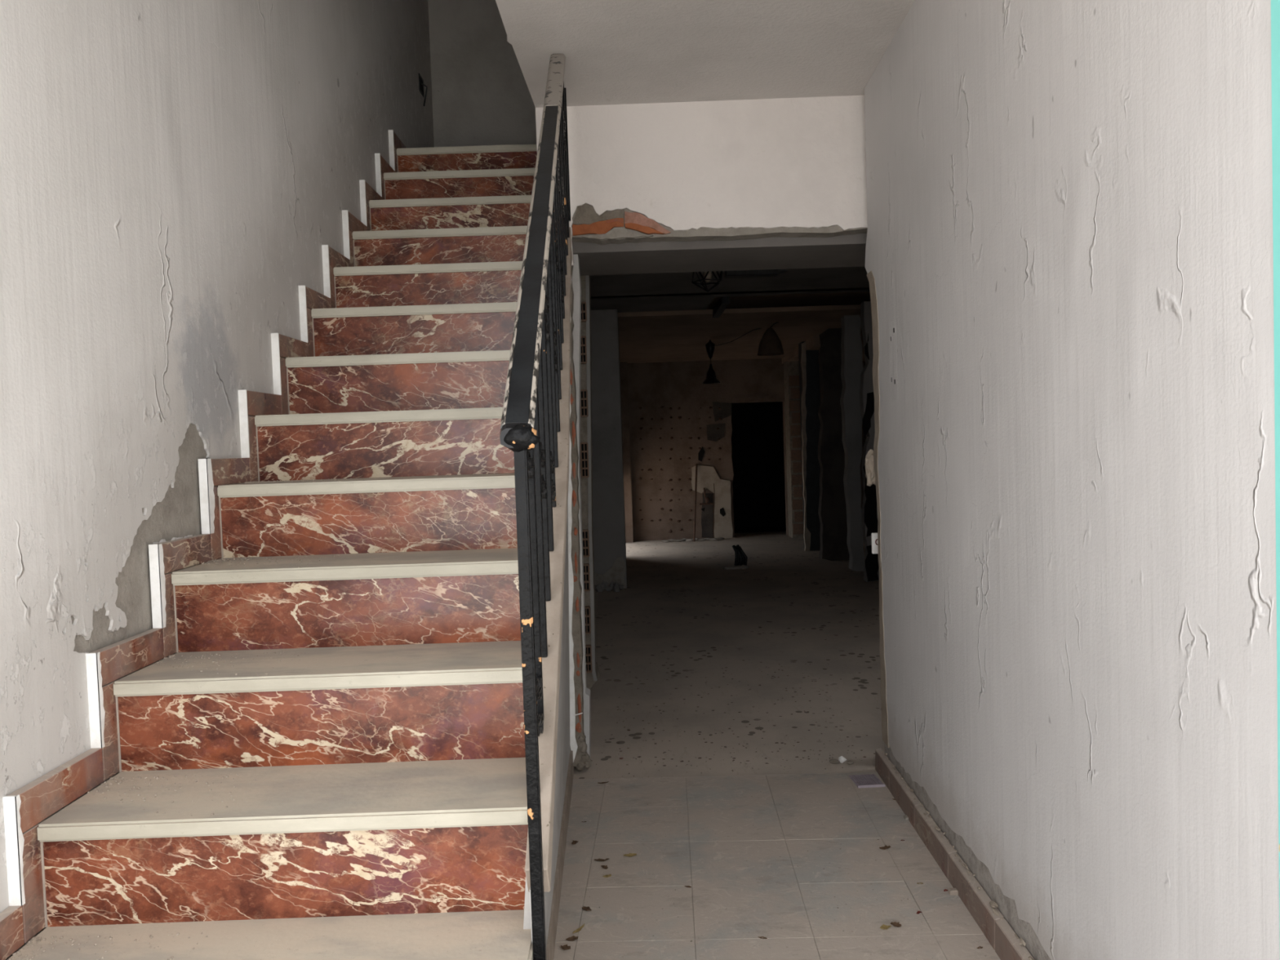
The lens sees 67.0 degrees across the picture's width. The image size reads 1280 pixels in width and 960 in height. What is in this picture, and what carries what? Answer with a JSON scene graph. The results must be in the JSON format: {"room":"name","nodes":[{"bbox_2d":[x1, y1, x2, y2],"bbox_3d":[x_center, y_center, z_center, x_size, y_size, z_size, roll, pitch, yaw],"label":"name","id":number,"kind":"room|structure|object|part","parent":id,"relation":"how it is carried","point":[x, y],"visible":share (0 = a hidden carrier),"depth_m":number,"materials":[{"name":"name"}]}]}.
{"room":"abandoned building stairwell","nodes":[
{"label":"abandoned building stairwell","id":0,"kind":"room"},
{"bbox_2d":[0,0,434,959],"bbox_3d":[-1.204,-1.127,3.133,0.202,5.100,4.840,-2,2,0],"label":"wall","id":1,"kind":"structure","parent":0,"point":[173,173],"depth_m":2.05,"materials":[{"name":"paint"}]},
{"bbox_2d":[418,72,427,106],"bbox_3d":[-1.129,-2.036,5.053,0.034,0.146,0.100,-2,2,0],"label":"switch box","id":2,"kind":"object","parent":1,"relation":"attached to","point":[421,84],"visible":1,"depth_m":5.06,"materials":[{"name":"black plastic"}]},
{"bbox_2d":[427,0,536,146],"bbox_3d":[-0.901,-2.422,5.394,1.020,2.700,0.130,-2,2,0],"label":"wall","id":3,"kind":"structure","parent":0,"point":[481,95],"depth_m":5.34,"materials":[{"name":"paint"}]},
{"bbox_2d":[523,254,599,946],"bbox_3d":[-0.324,-0.095,3.555,0.236,2.651,4.004,-2,2,0],"label":"wall","id":4,"kind":"structure","parent":0,"point":[581,317],"depth_m":4.04,"materials":[{"name":"paint"}]},
{"bbox_2d":[546,750,573,959],"bbox_3d":[-0.242,1.185,2.730,0.019,0.100,2.349,-2,2,-2],"label":"baseboard","id":5,"kind":"structure","parent":4,"relation":"attached to","point":[550,947],"depth_m":2.91,"materials":[{"name":"beige stone"}]},
{"bbox_2d":[568,238,591,770],"bbox_3d":[-0.284,0.103,3.910,0.104,2.158,0.108,-2,2,0],"label":"trim","id":6,"kind":"structure","parent":4,"relation":"attached to","point":[581,759],"depth_m":3.89,"materials":[{"name":"white paint"}]},
{"bbox_2d":[535,95,867,265],"bbox_3d":[0.267,-1.211,3.877,1.343,0.675,0.106,-2,2,0],"label":"wall","id":7,"kind":"structure","parent":0,"point":[784,167],"depth_m":3.83,"materials":[{"name":"paint"}]},
{"bbox_2d":[495,0,915,107],"bbox_3d":[0.343,-1.555,2.312,1.585,0.230,3.210,-2,2,0],"label":"ceiling","id":8,"kind":"structure","parent":0,"point":[615,51],"depth_m":3.28,"materials":[{"name":"paint"}]},
{"bbox_2d":[590,266,870,312],"bbox_3d":[0.108,-1.593,7.237,7.600,0.160,3.720,-2,2,0],"label":"ceiling","id":9,"kind":"structure","parent":0,"point":[837,277],"depth_m":7.80,"materials":[{"name":"paint"}]},
{"bbox_2d":[691,271,722,292],"bbox_3d":[0.450,-1.376,6.457,0.215,0.239,0.205,-2,2,0],"label":"lamp","id":10,"kind":"object","parent":9,"relation":"hanging from","point":[707,276],"visible":0.54,"depth_m":6.44,"materials":[{"name":"black metal"}]},
{"bbox_3d":[0.450,-1.366,6.457,0.057,0.090,0.060,-2,2,0],"label":"bulb","id":11,"kind":"part","parent":10,"relation":"part of","materials":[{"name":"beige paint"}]},
{"bbox_2d":[724,268,787,278],"bbox_3d":[0.786,-1.446,6.556,0.417,0.126,0.100,-2,2,0],"label":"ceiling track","id":12,"kind":"object","parent":9,"relation":"attached to","point":[762,273],"visible":0.41,"depth_m":6.51,"materials":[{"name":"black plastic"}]},
{"bbox_2d":[617,304,862,363],"bbox_3d":[1.655,-1.646,11.318,4.460,0.140,4.480,-2,2,0],"label":"ceiling","id":13,"kind":"structure","parent":0,"point":[680,335],"depth_m":10.24,"materials":[{"name":"grey paint"}]},
{"bbox_2d":[702,339,719,383],"bbox_3d":[0.794,-1.334,10.864,0.210,0.493,0.210,-2,2,0],"label":"pendant lamp","id":14,"kind":"object","parent":13,"relation":"hanging from","point":[711,378],"visible":1,"depth_m":10.83,"materials":[{"name":"black metal"}]},
{"bbox_3d":[0.799,-1.194,10.869,0.210,0.214,0.210,-2,2,0],"label":"lamp shade","id":15,"kind":"part","parent":14,"relation":"part of","materials":[{"name":"black metal"}]},
{"bbox_2d":[711,296,729,318],"bbox_3d":[0.728,-1.563,8.753,0.064,0.099,0.704,-2,2,-3],"label":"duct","id":16,"kind":"object","parent":13,"relation":"attached to","point":[723,302],"visible":0.86,"depth_m":8.63,"materials":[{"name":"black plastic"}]},
{"bbox_2d":[712,328,760,346],"bbox_3d":[1.010,-1.544,10.483,0.087,0.127,0.861,-3,3,-35],"label":"cable","id":17,"kind":"object","parent":13,"relation":"attached to","point":[757,328],"visible":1,"depth_m":10.42,"materials":[{"name":"black metal"}]},
{"bbox_2d":[757,321,783,355],"bbox_3d":[1.315,-1.434,9.763,0.270,0.335,0.270,-2,2,0],"label":"pendant lamp","id":18,"kind":"object","parent":13,"relation":"hanging from","point":[770,344],"visible":1,"depth_m":9.68,"materials":[{"name":"black metal"}]},
{"bbox_2d":[626,358,866,541],"bbox_3d":[0.962,-0.537,13.304,5.100,2.776,0.184,-2,2,0],"label":"wall","id":19,"kind":"structure","parent":0,"point":[678,422],"depth_m":13.24,"materials":[{"name":"paint"}]},
{"bbox_2d":[699,488,712,505],"bbox_3d":[0.902,0.224,13.223,0.182,0.236,0.056,-2,2,9],"label":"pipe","id":20,"kind":"object","parent":19,"relation":"attached to","point":[707,500],"visible":1,"depth_m":13.22,"materials":[{"name":"metal"}]},
{"bbox_3d":[1.137,0.420,13.272,0.259,0.780,0.040,-2,2,0],"label":"wall panel","id":21,"kind":"part","parent":19,"relation":"part of","materials":[{"name":"beige paint"}]},
{"bbox_2d":[783,360,803,537],"bbox_3d":[2.092,-0.461,13.073,0.178,2.465,0.365,-2,2,0],"label":"pillar","id":22,"kind":"structure","parent":19,"relation":"attached to","point":[791,369],"depth_m":12.91,"materials":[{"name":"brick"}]},
{"bbox_2d":[731,401,784,528],"bbox_3d":[1.616,-0.568,14.900,1.332,2.676,0.100,-2,2,0],"label":"doorway","id":23,"kind":"structure","parent":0,"point":[757,431],"depth_m":14.86,"materials":[{"name":"paint"}]},
{"bbox_2d":[644,291,871,311],"bbox_3d":[1.650,-1.860,10.950,4.460,0.105,5.800,-2,2,0],"label":"ceiling","id":24,"kind":"structure","parent":0,"point":[801,300],"depth_m":9.39,"materials":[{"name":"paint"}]},
{"bbox_2d":[553,526,1000,959],"bbox_3d":[0.195,1.082,7.761,7.600,0.104,14.470,-2,2,0],"label":"floor","id":25,"kind":"structure","parent":0,"point":[729,904],"depth_m":3.74,"materials":[{"name":"tile"}]},
{"bbox_2d":[0,129,571,959],"bbox_3d":[-0.626,-0.149,3.090,0.888,2.769,4.604,-2,2,0],"label":"staircase","id":26,"kind":"structure","parent":25,"relation":"on","point":[326,760],"depth_m":1.90,"materials":[{"name":"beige stone"}]},
{"bbox_2d":[499,53,570,959],"bbox_3d":[-0.225,-0.287,2.571,0.063,2.288,2.201,-2,2,-2],"label":"stair railing","id":27,"kind":"object","parent":26,"relation":"on","point":[530,424],"visible":1,"depth_m":1.88,"materials":[{"name":"black metal"}]},
{"bbox_3d":[-0.170,0.420,1.517,0.020,0.954,0.020,-2,2,0],"label":"newel post","id":28,"kind":"part","parent":27,"relation":"part of","materials":[{"name":"black metal"}]},
{"bbox_3d":[-0.223,-0.571,2.154,0.051,0.994,1.371,-2,2,-1],"label":"handrail","id":29,"kind":"part","parent":27,"relation":"part of","materials":[{"name":"black metal"}]},
{"bbox_3d":[-0.268,-1.257,3.057,0.053,0.371,0.486,-2,2,-1],"label":"handrail","id":30,"kind":"part","parent":27,"relation":"part of","materials":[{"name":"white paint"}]},
{"bbox_2d":[560,944,570,950],"bbox_3d":[-0.198,1.232,2.545,0.030,0.008,0.021,-2,2,0],"label":"dry leaf","id":31,"kind":"object","parent":25,"relation":"on","point":[565,947],"visible":1,"depth_m":2.55,"materials":[{"name":"brown plant"}]},
{"bbox_2d":[565,935,578,941],"bbox_3d":[-0.182,1.230,2.588,0.034,0.010,0.020,-2,2,0],"label":"dry leaf","id":32,"kind":"object","parent":25,"relation":"on","point":[573,938],"visible":1,"depth_m":2.59,"materials":[{"name":"brown plant"}]},
{"bbox_2d":[572,924,584,933],"bbox_3d":[-0.167,1.228,2.642,0.012,0.010,0.056,0,3,38],"label":"dry leaf","id":33,"kind":"object","parent":25,"relation":"on","point":[581,926],"visible":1,"depth_m":2.65,"materials":[{"name":"plant"}]},
{"bbox_2d":[582,906,591,911],"bbox_3d":[-0.152,1.223,2.757,0.029,0.007,0.021,-2,2,0],"label":"dry leaf","id":34,"kind":"object","parent":25,"relation":"on","point":[587,908],"visible":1,"depth_m":2.76,"materials":[{"name":"brown plant"}]},
{"bbox_2d":[593,857,608,861],"bbox_3d":[-0.122,1.211,3.081,0.051,0.009,0.017,-2,2,0],"label":"dry leaf","id":35,"kind":"object","parent":25,"relation":"on","point":[597,860],"visible":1,"depth_m":3.08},
{"bbox_2d":[591,309,626,591],"bbox_3d":[-0.486,-0.257,8.989,0.642,2.619,0.610,-2,2,0],"label":"pillar","id":36,"kind":"structure","parent":25,"relation":"on","point":[608,495],"depth_m":8.89,"materials":[{"name":"paint"}]},
{"bbox_2d":[623,853,636,856],"bbox_3d":[-0.032,1.206,3.110,0.045,0.008,0.019,-2,2,0],"label":"dry leaf","id":37,"kind":"object","parent":25,"relation":"on","point":[629,854],"visible":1,"depth_m":3.11,"materials":[{"name":"yellow plant"}]},
{"bbox_2d":[661,537,724,542],"bbox_3d":[0.719,0.808,13.048,0.864,0.045,0.212,-2,2,0],"label":"rubble heap","id":38,"kind":"object","parent":25,"relation":"on","point":[719,538],"visible":0.98,"depth_m":12.98,"materials":[{"name":"grey concrete"}]},
{"bbox_2d":[693,463,697,541],"bbox_3d":[0.750,0.302,13.085,0.025,1.037,0.356,-1,2,15],"label":"leaning pole","id":39,"kind":"object","parent":25,"relation":"on","point":[696,464],"visible":1,"depth_m":13.07,"materials":[{"name":"metal"}]},
{"bbox_2d":[723,544,748,569],"bbox_3d":[0.996,0.806,10.062,0.268,0.261,0.132,-2,2,0],"label":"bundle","id":40,"kind":"object","parent":25,"relation":"on","point":[740,557],"visible":0.98,"depth_m":10.06,"materials":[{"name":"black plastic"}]},
{"bbox_2d":[609,662,875,765],"bbox_3d":[0.435,1.133,4.914,1.162,0.008,1.902,-2,2,0],"label":"debris","id":41,"kind":"object","parent":25,"relation":"on","point":[665,662],"visible":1,"depth_m":4.53,"materials":[{"name":"mortar"}]},
{"bbox_2d":[798,341,820,551],"bbox_3d":[2.023,-0.375,11.518,0.237,2.518,0.280,-2,2,0],"label":"pillar","id":42,"kind":"structure","parent":25,"relation":"on","point":[809,366],"depth_m":11.40,"materials":[{"name":"black concrete"}]},
{"bbox_2d":[829,759,839,763],"bbox_3d":[0.795,1.149,3.946,0.042,0.014,0.038,-2,2,0],"label":"scrap","id":43,"kind":"object","parent":25,"relation":"on","point":[832,761],"visible":1,"depth_m":3.94,"materials":[{"name":"grey"}]},
{"bbox_2d":[838,755,846,763],"bbox_3d":[0.825,1.143,3.952,0.032,0.030,0.031,-3,3,-35],"label":"chip","id":44,"kind":"object","parent":25,"relation":"on","point":[842,759],"visible":1,"depth_m":3.94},
{"bbox_2d":[846,760,853,764],"bbox_3d":[0.852,1.147,3.927,0.029,0.014,0.029,-4,3,-38],"label":"scrap","id":45,"kind":"object","parent":25,"relation":"on","point":[850,762],"visible":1,"depth_m":3.92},
{"bbox_2d":[848,773,885,787],"bbox_3d":[0.871,1.154,3.713,0.104,0.011,0.133,-2,2,-3],"label":"plate","id":46,"kind":"object","parent":25,"relation":"on","point":[871,780],"visible":1,"depth_m":3.70,"materials":[{"name":"plastic"}]},
{"bbox_2d":[879,845,890,849],"bbox_3d":[0.786,1.179,3.098,0.037,0.009,0.019,-3,2,-25],"label":"dry leaf","id":47,"kind":"object","parent":25,"relation":"on","point":[885,846],"visible":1,"depth_m":3.10,"materials":[{"name":"brown plant"}]},
{"bbox_2d":[880,924,891,928],"bbox_3d":[0.660,1.202,2.597,0.020,0.008,0.028,0,3,42],"label":"dry leaf","id":48,"kind":"object","parent":25,"relation":"on","point":[883,926],"visible":1,"depth_m":2.60,"materials":[{"name":"yellow plant"}]},
{"bbox_2d":[890,921,901,927],"bbox_3d":[0.691,1.200,2.608,0.023,0.009,0.023,-3,2,-17],"label":"dry leaf","id":49,"kind":"object","parent":25,"relation":"on","point":[895,923],"visible":1,"depth_m":2.61,"materials":[{"name":"brown plant"}]},
{"bbox_2d":[902,814,908,819],"bbox_3d":[0.927,1.168,3.343,0.026,0.010,0.030,-2,2,0],"label":"chip","id":50,"kind":"object","parent":25,"relation":"on","point":[904,816],"visible":0.58,"depth_m":3.34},
{"bbox_2d":[947,887,958,895],"bbox_3d":[0.903,1.186,2.784,0.025,0.016,0.023,-2,2,0],"label":"chip","id":51,"kind":"object","parent":25,"relation":"on","point":[953,891],"visible":1,"depth_m":2.77,"materials":[{"name":"beige stone"}]},
{"bbox_2d":[781,401,786,526],"bbox_3d":[2.236,-0.562,14.179,0.100,2.676,1.550,-2,2,0],"label":"wall","id":52,"kind":"structure","parent":0,"point":[781,402],"depth_m":14.78,"materials":[{"name":"paint"}]},
{"bbox_2d":[782,333,865,363],"bbox_3d":[2.563,-1.652,12.064,1.238,0.165,2.400,-2,2,0],"label":"ceiling","id":53,"kind":"structure","parent":0,"point":[813,343],"depth_m":11.30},
{"bbox_2d":[817,328,849,560],"bbox_3d":[2.102,-0.421,10.481,0.356,2.728,0.150,-2,2,0],"label":"wall","id":54,"kind":"structure","parent":0,"point":[832,510],"depth_m":10.41,"materials":[{"name":"paint"}]},
{"bbox_2d":[840,315,865,571],"bbox_3d":[2.114,-0.374,9.582,0.211,2.624,0.150,-2,2,0],"label":"wall","id":55,"kind":"structure","parent":0,"point":[851,366],"depth_m":9.51,"materials":[{"name":"paint"}]},
{"bbox_2d":[859,301,879,582],"bbox_3d":[2.360,-0.356,8.611,0.788,2.558,0.135,-2,2,0],"label":"wall","id":56,"kind":"structure","parent":0,"point":[869,508],"depth_m":8.56,"materials":[{"name":"paint"}]},
{"bbox_2d":[864,0,1279,959],"bbox_3d":[0.933,-1.076,2.534,0.182,4.900,2.656,-2,2,1],"label":"wall","id":57,"kind":"structure","parent":0,"point":[1069,246],"depth_m":1.91,"materials":[{"name":"paint"}]},
{"bbox_3d":[0.899,-0.425,3.423,0.005,0.275,0.090,-2,2,0],"label":"plate","id":58,"kind":"part","parent":57,"relation":"part of","materials":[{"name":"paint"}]},
{"bbox_2d":[875,747,1034,959],"bbox_3d":[0.921,1.149,2.574,0.029,0.105,2.549,-2,2,1],"label":"baseboard","id":59,"kind":"structure","parent":57,"relation":"attached to","point":[1002,937],"depth_m":2.81,"materials":[{"name":"reddish-brown ceramic tile"},{"name":"bare grey cement plaster"}]},
{"bbox_2d":[1271,0,1279,935],"bbox_3d":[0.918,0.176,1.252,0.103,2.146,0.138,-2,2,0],"label":"door","id":60,"kind":"structure","parent":57,"relation":"in","point":[1275,4],"depth_m":1.30,"materials":[{"name":"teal paint"}]},
{"bbox_3d":[0.371,-2.622,3.959,1.640,2.080,0.300,-2,2,0],"label":"wall","id":61,"kind":"structure","parent":0,"visible":0},
{"bbox_2d":[572,233,866,275],"bbox_3d":[0.562,-1.369,4.192,1.940,0.813,0.528,-2,2,0],"label":"beam","id":62,"kind":"structure","parent":61,"relation":"attached to","point":[841,251],"depth_m":4.09,"materials":[{"name":"paint"}]},
{"bbox_3d":[-0.465,-0.438,13.265,0.160,2.676,0.650,-2,2,0],"label":"wall","id":63,"kind":"structure","parent":0,"visible":0},
{"bbox_2d":[619,362,633,542],"bbox_3d":[-0.342,-0.373,13.163,0.417,2.446,0.180,-2,2,0],"label":"trim","id":64,"kind":"structure","parent":63,"relation":"attached to","point":[623,366],"depth_m":13.08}
]}

